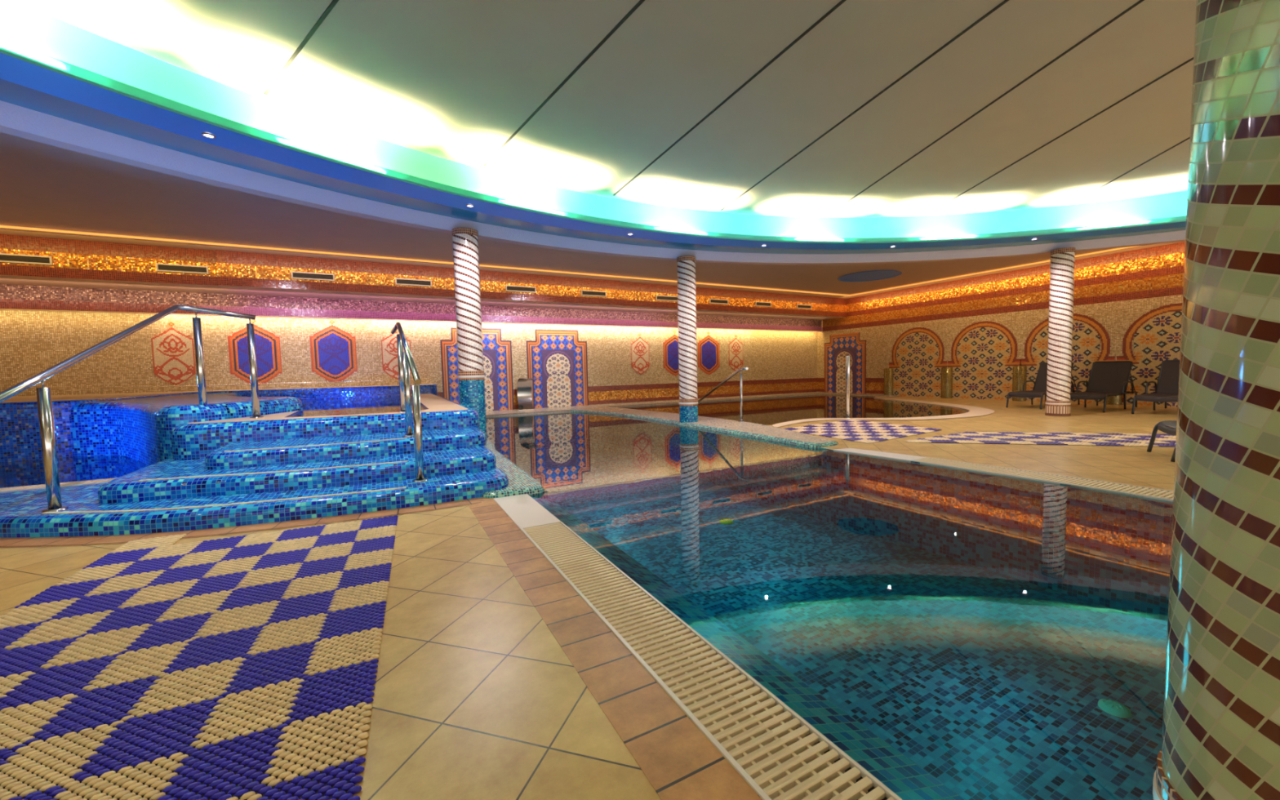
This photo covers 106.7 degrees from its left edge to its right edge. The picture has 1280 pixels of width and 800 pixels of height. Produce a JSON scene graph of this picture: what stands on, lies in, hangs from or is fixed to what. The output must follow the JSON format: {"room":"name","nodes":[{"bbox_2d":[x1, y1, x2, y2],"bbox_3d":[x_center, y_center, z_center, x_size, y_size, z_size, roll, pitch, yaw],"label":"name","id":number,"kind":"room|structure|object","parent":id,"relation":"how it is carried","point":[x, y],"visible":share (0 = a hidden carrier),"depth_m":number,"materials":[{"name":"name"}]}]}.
{"room":"indoor swimming pool","nodes":[
{"label":"indoor swimming pool","id":0,"kind":"room"},
{"bbox_2d":[0,310,817,411],"bbox_3d":[-3.592,-0.975,14.024,25.000,2.600,0.001,-3,4,-28],"label":"wall","id":1,"kind":"structure","parent":0,"point":[32,343],"depth_m":12.07,"materials":[{"name":"beige tile"}]},
{"bbox_2d":[151,321,195,385],"bbox_3d":[-10.229,-1.018,10.443,0.680,1.380,0.008,-3,4,-28],"label":"wall medallion","id":2,"kind":"object","parent":1,"relation":"attached to","point":[173,351],"visible":1,"depth_m":10.44,"materials":[{"name":"tile"}]},
{"bbox_2d":[227,319,282,386],"bbox_3d":[-8.979,-1.107,11.112,0.960,1.560,0.008,-3,4,-28],"label":"wall medallion","id":3,"kind":"object","parent":1,"relation":"attached to","point":[268,348],"visible":0.86,"depth_m":11.13,"materials":[{"name":"tile"}]},
{"bbox_2d":[309,320,357,381],"bbox_3d":[-7.614,-1.202,11.842,0.960,1.560,0.008,-3,4,-28],"label":"wall medallion","id":4,"kind":"object","parent":1,"relation":"attached to","point":[333,352],"visible":1,"depth_m":11.84,"materials":[{"name":"tile"}]},
{"bbox_2d":[381,331,410,379],"bbox_3d":[-6.390,-1.230,12.500,0.680,1.380,0.008,-3,4,-28],"label":"wall medallion","id":5,"kind":"object","parent":1,"relation":"attached to","point":[388,344],"visible":0.48,"depth_m":12.44,"materials":[{"name":"tile"}]},
{"bbox_2d":[0,284,822,332],"bbox_3d":[-3.567,-2.466,13.823,25.000,0.480,0.250,-3,4,-28],"label":"trim","id":6,"kind":"structure","parent":1,"relation":"attached to","point":[12,297],"depth_m":11.59,"materials":[{"name":"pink tile"}]},
{"bbox_2d":[440,327,514,411],"bbox_3d":[-4.581,-0.848,13.488,1.920,2.360,0.001,-3,4,-28],"label":"mosaic panel","id":7,"kind":"structure","parent":1,"relation":"in","point":[497,353],"depth_m":13.65,"materials":[{"name":"blue tile"}]},
{"bbox_2d":[526,329,588,408],"bbox_3d":[-2.503,-0.963,14.601,1.920,2.360,0.001,-3,4,-28],"label":"mosaic panel","id":8,"kind":"structure","parent":1,"relation":"in","point":[557,357],"depth_m":14.59,"materials":[{"name":"blue tile"}]},
{"bbox_2d":[631,333,649,374],"bbox_3d":[0.012,-1.543,15.931,0.680,1.380,0.008,-3,4,-28],"label":"wall medallion","id":9,"kind":"object","parent":1,"relation":"attached to","point":[640,360],"visible":1,"depth_m":15.93,"materials":[{"name":"tile"}]},
{"bbox_2d":[662,330,679,375],"bbox_3d":[1.226,-1.620,16.582,0.960,1.560,0.008,-3,4,-28],"label":"wall medallion","id":10,"kind":"object","parent":1,"relation":"attached to","point":[670,347],"visible":0.66,"depth_m":16.51,"materials":[{"name":"tile"}]},
{"bbox_2d":[697,331,719,374],"bbox_3d":[2.494,-1.690,17.261,0.960,1.560,0.008,-3,4,-28],"label":"wall medallion","id":11,"kind":"object","parent":1,"relation":"attached to","point":[708,347],"visible":1,"depth_m":17.25,"materials":[{"name":"tile"}]},
{"bbox_2d":[728,334,743,370],"bbox_3d":[3.603,-1.761,17.855,0.680,1.380,0.008,-3,4,-28],"label":"wall medallion","id":12,"kind":"object","parent":1,"relation":"attached to","point":[735,347],"visible":0.99,"depth_m":17.85,"materials":[{"name":"tile"}]},
{"bbox_2d":[0,394,1177,799],"bbox_3d":[1.193,0.754,5.272,25.000,0.001,20.080,-3,4,-28],"label":"floor","id":13,"kind":"structure","parent":0,"point":[476,697],"depth_m":1.94,"materials":[{"name":"beige tile"}]},
{"bbox_2d":[0,477,116,492],"bbox_3d":[-6.873,0.965,3.759,4.350,0.185,0.200,-3,4,-28],"label":"grate","id":14,"kind":"object","parent":13,"relation":"on","point":[104,480],"visible":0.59,"depth_m":4.48,"materials":[{"name":"beige plastic"}]},
{"bbox_2d":[0,466,140,488],"bbox_3d":[-8.634,0.940,4.446,6.900,0.130,2.680,-3,4,-28],"label":"basin","id":15,"kind":"object","parent":13,"relation":"on","point":[113,473],"visible":0.12,"depth_m":5.47,"materials":[{"name":"blue tile"}]},
{"bbox_2d":[0,455,146,485],"bbox_3d":[-8.634,0.915,4.444,6.900,0.001,2.680,-3,4,-28],"label":"pool water","id":16,"kind":"object","parent":15,"relation":"in","point":[13,471],"visible":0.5,"depth_m":5.70,"materials":[{"name":"blue liquid"}]},
{"bbox_2d":[0,515,398,799],"bbox_3d":[-1.597,1.059,1.141,1.660,0.011,5.492,-3,4,-25],"label":"woven mat","id":17,"kind":"object","parent":13,"relation":"on","point":[238,668],"visible":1,"depth_m":1.79,"materials":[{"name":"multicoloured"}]},
{"bbox_2d":[0,383,437,462],"bbox_3d":[-8.928,0.348,8.459,10.184,0.876,4.810,-3,4,-28],"label":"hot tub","id":18,"kind":"object","parent":13,"relation":"on","point":[20,426],"visible":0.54,"depth_m":6.40,"materials":[{"name":"blue tile"}]},
{"bbox_2d":[100,380,382,394],"bbox_3d":[-8.633,-0.306,10.740,4.990,0.139,0.032,-3,4,-28],"label":"rail","id":19,"kind":"object","parent":18,"relation":"on","point":[301,383],"visible":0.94,"depth_m":10.54,"materials":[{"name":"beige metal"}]},
{"bbox_2d":[0,497,481,547],"bbox_3d":[-4.229,0.965,3.771,5.362,0.001,2.180,-3,4,-28],"label":"trim","id":20,"kind":"structure","parent":13,"relation":"on","point":[5,542],"depth_m":3.47,"materials":[{"name":"brown tile"}]},
{"bbox_2d":[0,393,508,537],"bbox_3d":[-6.939,0.549,6.288,8.660,0.651,8.813,-3,4,-28],"label":"steps","id":21,"kind":"structure","parent":13,"relation":"on","point":[226,473],"depth_m":4.24,"materials":[{"name":"blue tile"}]},
{"bbox_2d":[0,305,263,512],"bbox_3d":[-4.585,-0.081,4.065,0.564,1.782,3.238,-2,4,-7],"label":"stair handrail","id":22,"kind":"object","parent":21,"relation":"on","point":[44,402],"visible":0.89,"depth_m":3.87,"materials":[{"name":"silver metal"}]},
{"bbox_2d":[70,392,302,467],"bbox_3d":[-7.140,0.362,7.457,6.405,0.790,2.235,2,5,42],"label":"wall","id":23,"kind":"structure","parent":21,"relation":"on","point":[140,429],"depth_m":6.20,"materials":[{"name":"blue tile"}]},
{"bbox_2d":[290,395,426,417],"bbox_3d":[-5.554,0.104,8.205,3.150,0.001,6.212,-3,4,-28],"label":"water","id":24,"kind":"object","parent":21,"relation":"in","point":[334,406],"visible":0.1,"depth_m":7.88,"materials":[{"name":"blue liquid"}]},
{"bbox_2d":[391,322,428,482],"bbox_3d":[-2.617,-0.139,5.337,0.138,1.656,2.737,-3,4,-30],"label":"stair handrail","id":25,"kind":"object","parent":21,"relation":"on","point":[406,362],"visible":0.98,"depth_m":5.19,"materials":[{"name":"silver metal"}]},
{"bbox_2d":[482,439,544,498],"bbox_3d":[-2.911,0.800,8.120,0.579,0.345,8.439,-3,4,-25],"label":"ledge","id":26,"kind":"object","parent":13,"relation":"on","point":[520,482],"visible":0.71,"depth_m":4.61,"materials":[{"name":"teal tile"}]},
{"bbox_2d":[451,227,486,440],"bbox_3d":[-2.691,-0.990,7.522,0.403,3.290,0.403,-1,4,6],"label":"spiral column","id":27,"kind":"structure","parent":26,"relation":"on","point":[471,375],"depth_m":7.36,"materials":[{"name":"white tile"}]},
{"bbox_2d":[467,497,761,799],"bbox_3d":[0.070,1.023,1.429,0.222,0.022,6.360,-3,4,-28],"label":"floor tile border","id":28,"kind":"structure","parent":13,"relation":"on","point":[676,757],"depth_m":1.65,"materials":[{"name":"brown tile"}]},
{"bbox_2d":[485,391,896,417],"bbox_3d":[1.906,0.272,14.999,14.480,0.346,3.560,-3,4,-28],"label":"ledge","id":29,"kind":"object","parent":13,"relation":"on","point":[549,410],"visible":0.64,"depth_m":15.25,"materials":[{"name":"beige stone"}]},
{"bbox_2d":[517,377,541,410],"bbox_3d":[-3.147,-0.162,13.510,0.480,0.928,1.023,-3,4,-28],"label":"spout","id":30,"kind":"object","parent":29,"relation":"on","point":[524,397],"visible":0.99,"depth_m":13.90,"materials":[{"name":"silver metal"}]},
{"bbox_2d":[560,406,838,483],"bbox_3d":[0.727,0.670,10.511,1.579,0.550,8.662,-4,4,-33],"label":"pool edge","id":31,"kind":"object","parent":13,"relation":"on","point":[779,451],"visible":0.83,"depth_m":8.12,"materials":[{"name":"teal tile"}]},
{"bbox_2d":[676,255,697,422],"bbox_3d":[0.959,-1.197,9.620,0.393,3.295,0.393,-2,4,-9],"label":"spiral column","id":32,"kind":"structure","parent":31,"relation":"on","point":[686,264],"depth_m":9.47,"materials":[{"name":"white tile"}]},
{"bbox_2d":[697,367,748,422],"bbox_3d":[1.595,-0.153,10.780,0.132,1.132,3.228,-2,4,-17],"label":"pool handrail","id":33,"kind":"object","parent":31,"relation":"on","point":[736,371],"visible":0.95,"depth_m":9.44,"materials":[{"name":"silver metal"}]},
{"bbox_2d":[626,394,965,409],"bbox_3d":[4.962,0.396,13.463,9.600,0.449,7.350,-3,4,-28],"label":"basin","id":34,"kind":"object","parent":13,"relation":"in","point":[824,394],"visible":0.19,"depth_m":16.69,"materials":[{"name":"brown tile"}]},
{"bbox_2d":[619,394,968,425],"bbox_3d":[4.958,0.178,13.449,9.600,0.001,7.350,-3,4,-28],"label":"pool water","id":35,"kind":"object","parent":34,"relation":"in","point":[766,411],"visible":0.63,"depth_m":12.61,"materials":[{"name":"brown liquid"}]},
{"bbox_2d":[771,704,887,799],"bbox_3d":[2.207,0.953,2.997,5.020,0.164,5.500,-3,4,-28],"label":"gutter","id":36,"kind":"structure","parent":13,"relation":"in","point":[837,760],"depth_m":1.32,"materials":[{"name":"black"}]},
{"bbox_2d":[493,493,560,528],"bbox_3d":[-0.939,0.900,3.858,0.300,0.036,0.950,-3,4,-28],"label":"stone slab","id":37,"kind":"object","parent":36,"relation":"on","point":[525,512],"visible":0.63,"depth_m":3.78,"materials":[{"name":"beige stone"}]},
{"bbox_2d":[520,521,902,799],"bbox_3d":[-0.005,0.984,2.126,0.300,0.037,2.980,-3,4,-28],"label":"grate","id":38,"kind":"object","parent":36,"relation":"on","point":[731,708],"visible":1,"depth_m":1.61,"materials":[{"name":"beige plastic"}]},
{"bbox_2d":[486,431,1173,799],"bbox_3d":[0.169,1.191,6.714,4.325,0.999,13.950,-3,4,-28],"label":"swimming pool","id":39,"kind":"object","parent":13,"relation":"in","point":[957,635],"visible":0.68,"depth_m":4.02,"materials":[{"name":"liquid"}]},
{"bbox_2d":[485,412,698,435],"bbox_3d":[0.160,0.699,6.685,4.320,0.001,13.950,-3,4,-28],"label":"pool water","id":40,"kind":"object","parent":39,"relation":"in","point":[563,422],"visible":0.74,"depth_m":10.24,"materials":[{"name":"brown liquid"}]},
{"bbox_2d":[719,518,733,524],"bbox_3d":[1.187,1.659,6.541,0.190,0.038,0.190,-3,4,-28],"label":"drain","id":41,"kind":"object","parent":39,"relation":"on","point":[725,521],"visible":1,"depth_m":6.50,"materials":[{"name":"green"}]},
{"bbox_2d":[1097,698,1131,718],"bbox_3d":[2.858,1.846,2.869,0.144,0.038,0.144,-3,4,-28],"label":"drain","id":42,"kind":"object","parent":39,"relation":"on","point":[1114,708],"visible":1,"depth_m":2.84,"materials":[{"name":"teal"}]},
{"bbox_2d":[784,419,942,443],"bbox_3d":[3.788,0.506,8.225,2.637,0.011,1.871,-4,4,-34],"label":"woven mat","id":43,"kind":"object","parent":13,"relation":"on","point":[860,431],"visible":1,"depth_m":8.01,"materials":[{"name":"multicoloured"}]},
{"bbox_2d":[833,448,928,463],"bbox_3d":[2.983,0.683,5.963,0.343,0.036,1.028,-4,4,-33],"label":"gutter cover","id":44,"kind":"object","parent":13,"relation":"on","point":[866,453],"visible":0.91,"depth_m":5.86,"materials":[{"name":"white plastic"}]},
{"bbox_2d":[772,396,994,426],"bbox_3d":[6.608,0.284,11.693,3.374,0.112,9.781,1,4,37],"label":"pool coping","id":45,"kind":"object","parent":13,"relation":"on","point":[973,411],"visible":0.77,"depth_m":10.06,"materials":[{"name":"stone"}]},
{"bbox_2d":[844,355,851,418],"bbox_3d":[4.355,-0.265,9.971,0.150,1.320,0.150,-3,4,-28],"label":"pole","id":46,"kind":"object","parent":45,"relation":"on","point":[847,357],"visible":0.91,"depth_m":9.94,"materials":[{"name":"silver metal"}]},
{"bbox_2d":[905,431,1176,446],"bbox_3d":[5.925,0.545,6.807,4.100,0.011,1.247,0,4,16],"label":"woven mat","id":47,"kind":"object","parent":13,"relation":"on","point":[988,437],"visible":0.78,"depth_m":6.73,"materials":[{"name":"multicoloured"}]},
{"bbox_2d":[911,457,1173,504],"bbox_3d":[4.361,0.790,3.694,0.402,0.037,4.312,-3,4,-30],"label":"grate","id":48,"kind":"object","parent":13,"relation":"on","point":[1162,495],"visible":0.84,"depth_m":4.45,"materials":[{"name":"beige plastic"}]},
{"bbox_2d":[1005,362,1080,408],"bbox_3d":[10.033,-0.385,11.818,2.048,1.085,0.806,-3,4,-28],"label":"sun lounger","id":49,"kind":"object","parent":13,"relation":"on","point":[1039,389],"visible":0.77,"depth_m":12.04,"materials":[{"name":"black plastic"}]},
{"bbox_2d":[1044,247,1075,416],"bbox_3d":[8.513,-1.349,9.645,0.394,3.335,0.394,-3,4,-28],"label":"spiral column","id":50,"kind":"structure","parent":13,"relation":"on","point":[1058,402],"depth_m":9.53,"materials":[{"name":"tile"}]},
{"bbox_2d":[1070,360,1137,413],"bbox_3d":[10.503,-0.336,10.839,2.048,1.085,0.806,-3,4,-30],"label":"sun lounger","id":51,"kind":"object","parent":13,"relation":"on","point":[1108,378],"visible":0.84,"depth_m":10.97,"materials":[{"name":"black plastic"}]},
{"bbox_2d":[1131,360,1179,413],"bbox_3d":[11.059,-0.288,9.848,2.048,1.085,0.806,-3,4,-29],"label":"sun lounger","id":52,"kind":"object","parent":13,"relation":"on","point":[1166,387],"visible":0.51,"depth_m":10.15,"materials":[{"name":"black plastic"}]},
{"bbox_2d":[1146,420,1177,462],"bbox_3d":[6.740,0.115,4.833,2.048,1.085,0.806,1,4,32],"label":"sun lounger","id":53,"kind":"object","parent":13,"relation":"on","point":[1169,427],"visible":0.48,"depth_m":5.51,"materials":[{"name":"black"}]},
{"bbox_2d":[1151,0,1279,799],"bbox_3d":[1.184,-0.925,0.763,0.394,3.900,0.394,-3,4,-28],"label":"spiral column","id":54,"kind":"structure","parent":13,"relation":"on","point":[1220,740],"depth_m":0.82,"materials":[{"name":"tile"}]},
{"bbox_2d":[0,132,1183,298],"bbox_3d":[3.302,-2.759,0.972,25.000,0.001,29.340,-3,4,-28],"label":"ceiling","id":55,"kind":"structure","parent":0,"point":[42,184],"depth_m":8.33,"materials":[{"name":"beige paint"}]},
{"bbox_2d":[0,234,846,319],"bbox_3d":[-3.288,-3.009,13.247,25.000,0.700,1.480,-3,4,-28],"label":"frieze","id":56,"kind":"object","parent":55,"relation":"attached to","point":[80,264],"visible":0.93,"depth_m":10.60,"materials":[{"name":"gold metal"}]},
{"bbox_2d":[0,253,53,265],"bbox_3d":[-10.884,-2.487,8.399,0.700,0.150,0.020,-3,4,-28],"label":"air vent","id":57,"kind":"object","parent":56,"relation":"attached to","point":[8,258],"visible":1,"depth_m":8.41,"materials":[{"name":"beige metal"}]},
{"bbox_2d":[0,254,49,263],"bbox_3d":[-10.885,-2.487,8.401,0.650,0.100,0.013,-3,4,-28],"label":"grille","id":58,"kind":"object","parent":57,"relation":"attached to","point":[22,259],"depth_m":8.41,"materials":[{"name":"brown"}]},
{"bbox_2d":[155,262,208,274],"bbox_3d":[-9.022,-2.590,9.396,0.770,0.150,0.020,-3,4,-28],"label":"air vent","id":59,"kind":"object","parent":56,"relation":"attached to","point":[160,267],"visible":1,"depth_m":9.39,"materials":[{"name":"beige"}]},
{"bbox_2d":[158,264,206,272],"bbox_3d":[-9.023,-2.590,9.398,0.720,0.100,0.013,-3,4,-28],"label":"grille","id":60,"kind":"object","parent":59,"relation":"attached to","point":[162,268],"depth_m":9.39,"materials":[{"name":"brown"}]},
{"bbox_2d":[291,271,334,280],"bbox_3d":[-7.105,-2.691,10.355,0.780,0.150,0.020,-3,4,-28],"label":"air vent","id":61,"kind":"object","parent":56,"relation":"attached to","point":[297,275],"visible":1,"depth_m":10.35,"materials":[{"name":"beige metal"}]},
{"bbox_2d":[293,272,333,279],"bbox_3d":[-7.106,-2.691,10.357,0.730,0.100,0.013,-3,4,-28],"label":"grille","id":62,"kind":"object","parent":61,"relation":"attached to","point":[311,276],"depth_m":10.35,"materials":[{"name":"brown"}]},
{"bbox_2d":[395,278,431,286],"bbox_3d":[-5.362,-2.788,11.289,0.780,0.150,0.020,-3,4,-28],"label":"air vent","id":63,"kind":"object","parent":56,"relation":"attached to","point":[406,282],"visible":1,"depth_m":11.28,"materials":[{"name":"beige metal"}]},
{"bbox_2d":[505,284,536,293],"bbox_3d":[-3.121,-2.911,12.490,0.790,0.150,0.020,-3,4,-28],"label":"air vent","id":64,"kind":"object","parent":56,"relation":"attached to","point":[508,288],"visible":1,"depth_m":12.48,"materials":[{"name":"beige"}]},
{"bbox_2d":[506,286,534,291],"bbox_3d":[-3.122,-2.911,12.492,0.740,0.100,0.013,-3,4,-28],"label":"grille","id":65,"kind":"object","parent":64,"relation":"attached to","point":[508,288],"depth_m":12.48,"materials":[{"name":"brown"}]},
{"bbox_2d":[581,289,606,297],"bbox_3d":[-1.303,-3.011,13.464,0.760,0.150,0.020,-3,4,-28],"label":"air vent","id":66,"kind":"object","parent":56,"relation":"attached to","point":[590,293],"visible":1,"depth_m":13.46,"materials":[{"name":"beige"}]},
{"bbox_2d":[582,291,605,295],"bbox_3d":[-1.304,-3.012,13.466,0.710,0.100,0.013,-3,4,-28],"label":"grille","id":67,"kind":"object","parent":66,"relation":"attached to","point":[584,293],"depth_m":13.47,"materials":[{"name":"brown"}]},
{"bbox_2d":[656,295,677,301],"bbox_3d":[0.857,-3.135,14.689,0.830,0.150,0.020,-3,4,-28],"label":"air vent","id":68,"kind":"object","parent":56,"relation":"attached to","point":[667,298],"visible":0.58,"depth_m":14.68,"materials":[{"name":"beige"}]},
{"bbox_2d":[657,296,677,300],"bbox_3d":[0.855,-3.135,14.691,0.780,0.100,0.013,-3,4,-28],"label":"grille","id":69,"kind":"object","parent":68,"relation":"attached to","point":[659,298],"depth_m":14.68,"materials":[{"name":"brown metal"}]},
{"bbox_2d":[709,298,728,304],"bbox_3d":[2.595,-3.231,15.620,0.760,0.150,0.020,-3,4,-28],"label":"air vent","id":70,"kind":"object","parent":56,"relation":"attached to","point":[711,300],"visible":1,"depth_m":15.61,"materials":[{"name":"beige"}]},
{"bbox_2d":[710,299,728,303],"bbox_3d":[2.594,-3.231,15.622,0.710,0.100,0.013,-3,4,-28],"label":"grille","id":71,"kind":"object","parent":70,"relation":"attached to","point":[712,301],"depth_m":15.62,"materials":[{"name":"brown"}]},
{"bbox_2d":[755,301,771,306],"bbox_3d":[4.286,-3.324,16.526,0.720,0.150,0.020,-3,4,-28],"label":"air vent","id":72,"kind":"object","parent":56,"relation":"attached to","point":[757,304],"visible":1,"depth_m":16.53,"materials":[{"name":"beige"}]},
{"bbox_2d":[755,302,770,306],"bbox_3d":[4.285,-3.324,16.528,0.670,0.100,0.013,-3,4,-28],"label":"grille","id":73,"kind":"object","parent":72,"relation":"attached to","point":[757,304],"depth_m":16.52,"materials":[{"name":"brown"}]},
{"bbox_2d":[796,304,811,309],"bbox_3d":[6.025,-3.420,17.457,0.730,0.150,0.020,-3,4,-28],"label":"air vent","id":74,"kind":"object","parent":56,"relation":"attached to","point":[798,306],"visible":1,"depth_m":17.45,"materials":[{"name":"beige"}]},
{"bbox_2d":[797,305,810,308],"bbox_3d":[6.024,-3.420,17.460,0.680,0.100,0.013,-3,4,-28],"label":"grille","id":75,"kind":"object","parent":74,"relation":"attached to","point":[798,306],"depth_m":17.45,"materials":[{"name":"brown"}]},
{"bbox_2d":[838,270,902,281],"bbox_3d":[6.677,-3.612,13.877,1.680,0.019,1.680,-3,4,-28],"label":"ceiling disc","id":76,"kind":"object","parent":55,"relation":"attached to","point":[873,275],"visible":1,"depth_m":13.84,"materials":[{"name":"blue paint"}]},
{"bbox_2d":[0,0,1187,242],"bbox_3d":[4.809,-2.638,-1.404,21.560,0.580,21.560,-3,4,-28],"label":"lighting","id":77,"kind":"structure","parent":0,"point":[20,24],"depth_m":6.60,"materials":[{"name":"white paint"}]},
{"bbox_2d":[263,0,338,95],"bbox_3d":[-1.758,-3.058,3.194,5.292,0.006,0.028,2,4,39],"label":"trim","id":78,"kind":"structure","parent":77,"relation":"attached to","point":[333,3],"depth_m":4.13,"materials":[{"name":"brown metal"}]},
{"bbox_2d":[483,0,644,166],"bbox_3d":[0.165,-3.123,3.538,0.028,0.006,7.757,-4,4,-37],"label":"trim","id":79,"kind":"structure","parent":77,"relation":"attached to","point":[637,5],"depth_m":4.60,"materials":[{"name":"brown metal"}]},
{"bbox_2d":[0,223,1149,297],"bbox_3d":[1.274,-2.854,3.900,24.200,0.075,17.900,-3,4,-28],"label":"crown molding","id":80,"kind":"structure","parent":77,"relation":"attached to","point":[2,226],"depth_m":10.63,"materials":[{"name":"beige paint"}]},
{"bbox_2d":[0,38,1186,265],"bbox_3d":[4.813,-2.469,-1.394,23.720,0.420,23.720,-3,4,-28],"label":"ceiling cove","id":81,"kind":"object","parent":77,"relation":"attached to","point":[39,103],"depth_m":5.90,"materials":[{"name":"blue paint"}]},
{"bbox_2d":[200,132,216,138],"bbox_3d":[-4.045,-2.478,4.465,0.104,0.012,0.104,-3,4,-28],"label":"recessed light","id":82,"kind":"object","parent":81,"relation":"in","point":[209,135],"visible":1,"depth_m":4.46,"materials":[{"name":"silver metal"}]},
{"bbox_2d":[466,204,474,207],"bbox_3d":[-2.313,-2.640,6.480,0.104,0.012,0.104,-3,4,-28],"label":"recessed light","id":83,"kind":"object","parent":81,"relation":"in","point":[467,205],"visible":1,"depth_m":6.47,"materials":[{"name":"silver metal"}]},
{"bbox_2d":[613,0,846,195],"bbox_3d":[1.511,-3.180,3.990,0.028,0.006,8.662,-3,4,-27],"label":"trim","id":84,"kind":"structure","parent":77,"relation":"attached to","point":[842,2],"depth_m":4.81,"materials":[{"name":"brown metal"}]},
{"bbox_2d":[720,0,1008,210],"bbox_3d":[2.743,-3.238,4.481,0.028,0.006,8.823,-2,4,-16],"label":"trim","id":85,"kind":"structure","parent":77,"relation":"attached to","point":[1000,5],"depth_m":4.93,"materials":[{"name":"brown metal"}]},
{"bbox_2d":[826,0,1144,216],"bbox_3d":[3.995,-3.272,4.579,0.028,0.006,9.216,-2,4,-5],"label":"trim","id":86,"kind":"structure","parent":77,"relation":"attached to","point":[1140,1],"depth_m":5.01,"materials":[{"name":"brown metal"}]},
{"bbox_2d":[926,57,1193,214],"bbox_3d":[5.357,-3.309,4.676,0.028,0.006,9.065,-1,3,3],"label":"trim","id":87,"kind":"structure","parent":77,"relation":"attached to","point":[1192,59],"depth_m":5.82,"materials":[{"name":"brown metal"}]},
{"bbox_2d":[1071,137,1190,203],"bbox_3d":[6.883,-3.365,5.039,0.028,0.006,7.721,0,4,16],"label":"trim","id":88,"kind":"structure","parent":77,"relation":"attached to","point":[1188,137],"depth_m":7.19,"materials":[{"name":"brown metal"}]},
{"bbox_2d":[13,0,1196,217],"bbox_3d":[4.803,-2.928,-1.422,21.560,0.001,21.560,-3,4,-28],"label":"ceiling","id":89,"kind":"structure","parent":0,"point":[452,80],"depth_m":4.88,"materials":[{"name":"paint"}]},
{"bbox_2d":[817,241,1185,404],"bbox_3d":[12.156,-1.710,11.055,0.001,3.720,20.080,-3,4,-28],"label":"wall","id":90,"kind":"structure","parent":0,"point":[1116,290],"depth_m":13.69,"materials":[{"name":"beige tile"}]},
{"bbox_2d":[824,332,866,393],"bbox_3d":[8.042,-1.433,18.743,0.001,2.320,1.920,-3,4,-28],"label":"mosaic panel","id":91,"kind":"structure","parent":90,"relation":"in","point":[840,346],"depth_m":18.74,"materials":[{"name":"blue tile"}]},
{"bbox_2d":[884,368,893,395],"bbox_3d":[8.888,-0.641,17.088,0.165,1.000,0.330,-3,4,-28],"label":"pilaster","id":92,"kind":"object","parent":90,"relation":"attached to","point":[888,372],"visible":0.87,"depth_m":16.99,"materials":[{"name":"gold metal"}]},
{"bbox_2d":[888,327,946,397],"bbox_3d":[9.415,-1.280,16.204,0.008,2.360,2.000,-3,4,-28],"label":"arch","id":93,"kind":"object","parent":90,"relation":"attached to","point":[917,370],"visible":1,"depth_m":16.16,"materials":[{"name":"tile"}]},
{"bbox_2d":[941,367,952,398],"bbox_3d":[9.840,-0.555,15.320,0.165,1.000,0.330,-3,4,-28],"label":"pilaster","id":94,"kind":"object","parent":90,"relation":"attached to","point":[946,372],"visible":0.97,"depth_m":15.23,"materials":[{"name":"gold metal"}]},
{"bbox_2d":[947,320,1021,400],"bbox_3d":[10.372,-1.194,14.428,0.008,2.360,2.000,-3,4,-28],"label":"arch","id":95,"kind":"object","parent":90,"relation":"attached to","point":[983,366],"visible":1,"depth_m":14.38,"materials":[{"name":"tile"}]},
{"bbox_2d":[1012,365,1026,401],"bbox_3d":[10.782,-0.469,13.570,0.165,1.000,0.330,-3,4,-28],"label":"pilaster","id":96,"kind":"object","parent":90,"relation":"attached to","point":[1020,372],"visible":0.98,"depth_m":13.49,"materials":[{"name":"gold metal"}]},
{"bbox_2d":[1021,313,1115,404],"bbox_3d":[11.310,-1.109,12.686,0.008,2.360,2.000,-3,4,-28],"label":"arch","id":97,"kind":"object","parent":90,"relation":"attached to","point":[1087,332],"visible":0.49,"depth_m":12.41,"materials":[{"name":"tile"}]},
{"bbox_2d":[1103,395,1122,404],"bbox_3d":[11.725,-0.384,11.819,0.165,1.000,0.330,-3,4,-28],"label":"pilaster","id":98,"kind":"object","parent":90,"relation":"attached to","point":[1113,400],"visible":0.12,"depth_m":11.75,"materials":[{"name":"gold metal"}]},
{"bbox_2d":[1116,302,1182,406],"bbox_3d":[12.271,-1.021,10.900,0.008,2.360,2.000,-3,4,-28],"label":"arch","id":99,"kind":"object","parent":90,"relation":"attached to","point":[1157,333],"visible":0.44,"depth_m":11.24,"materials":[{"name":"tile"}]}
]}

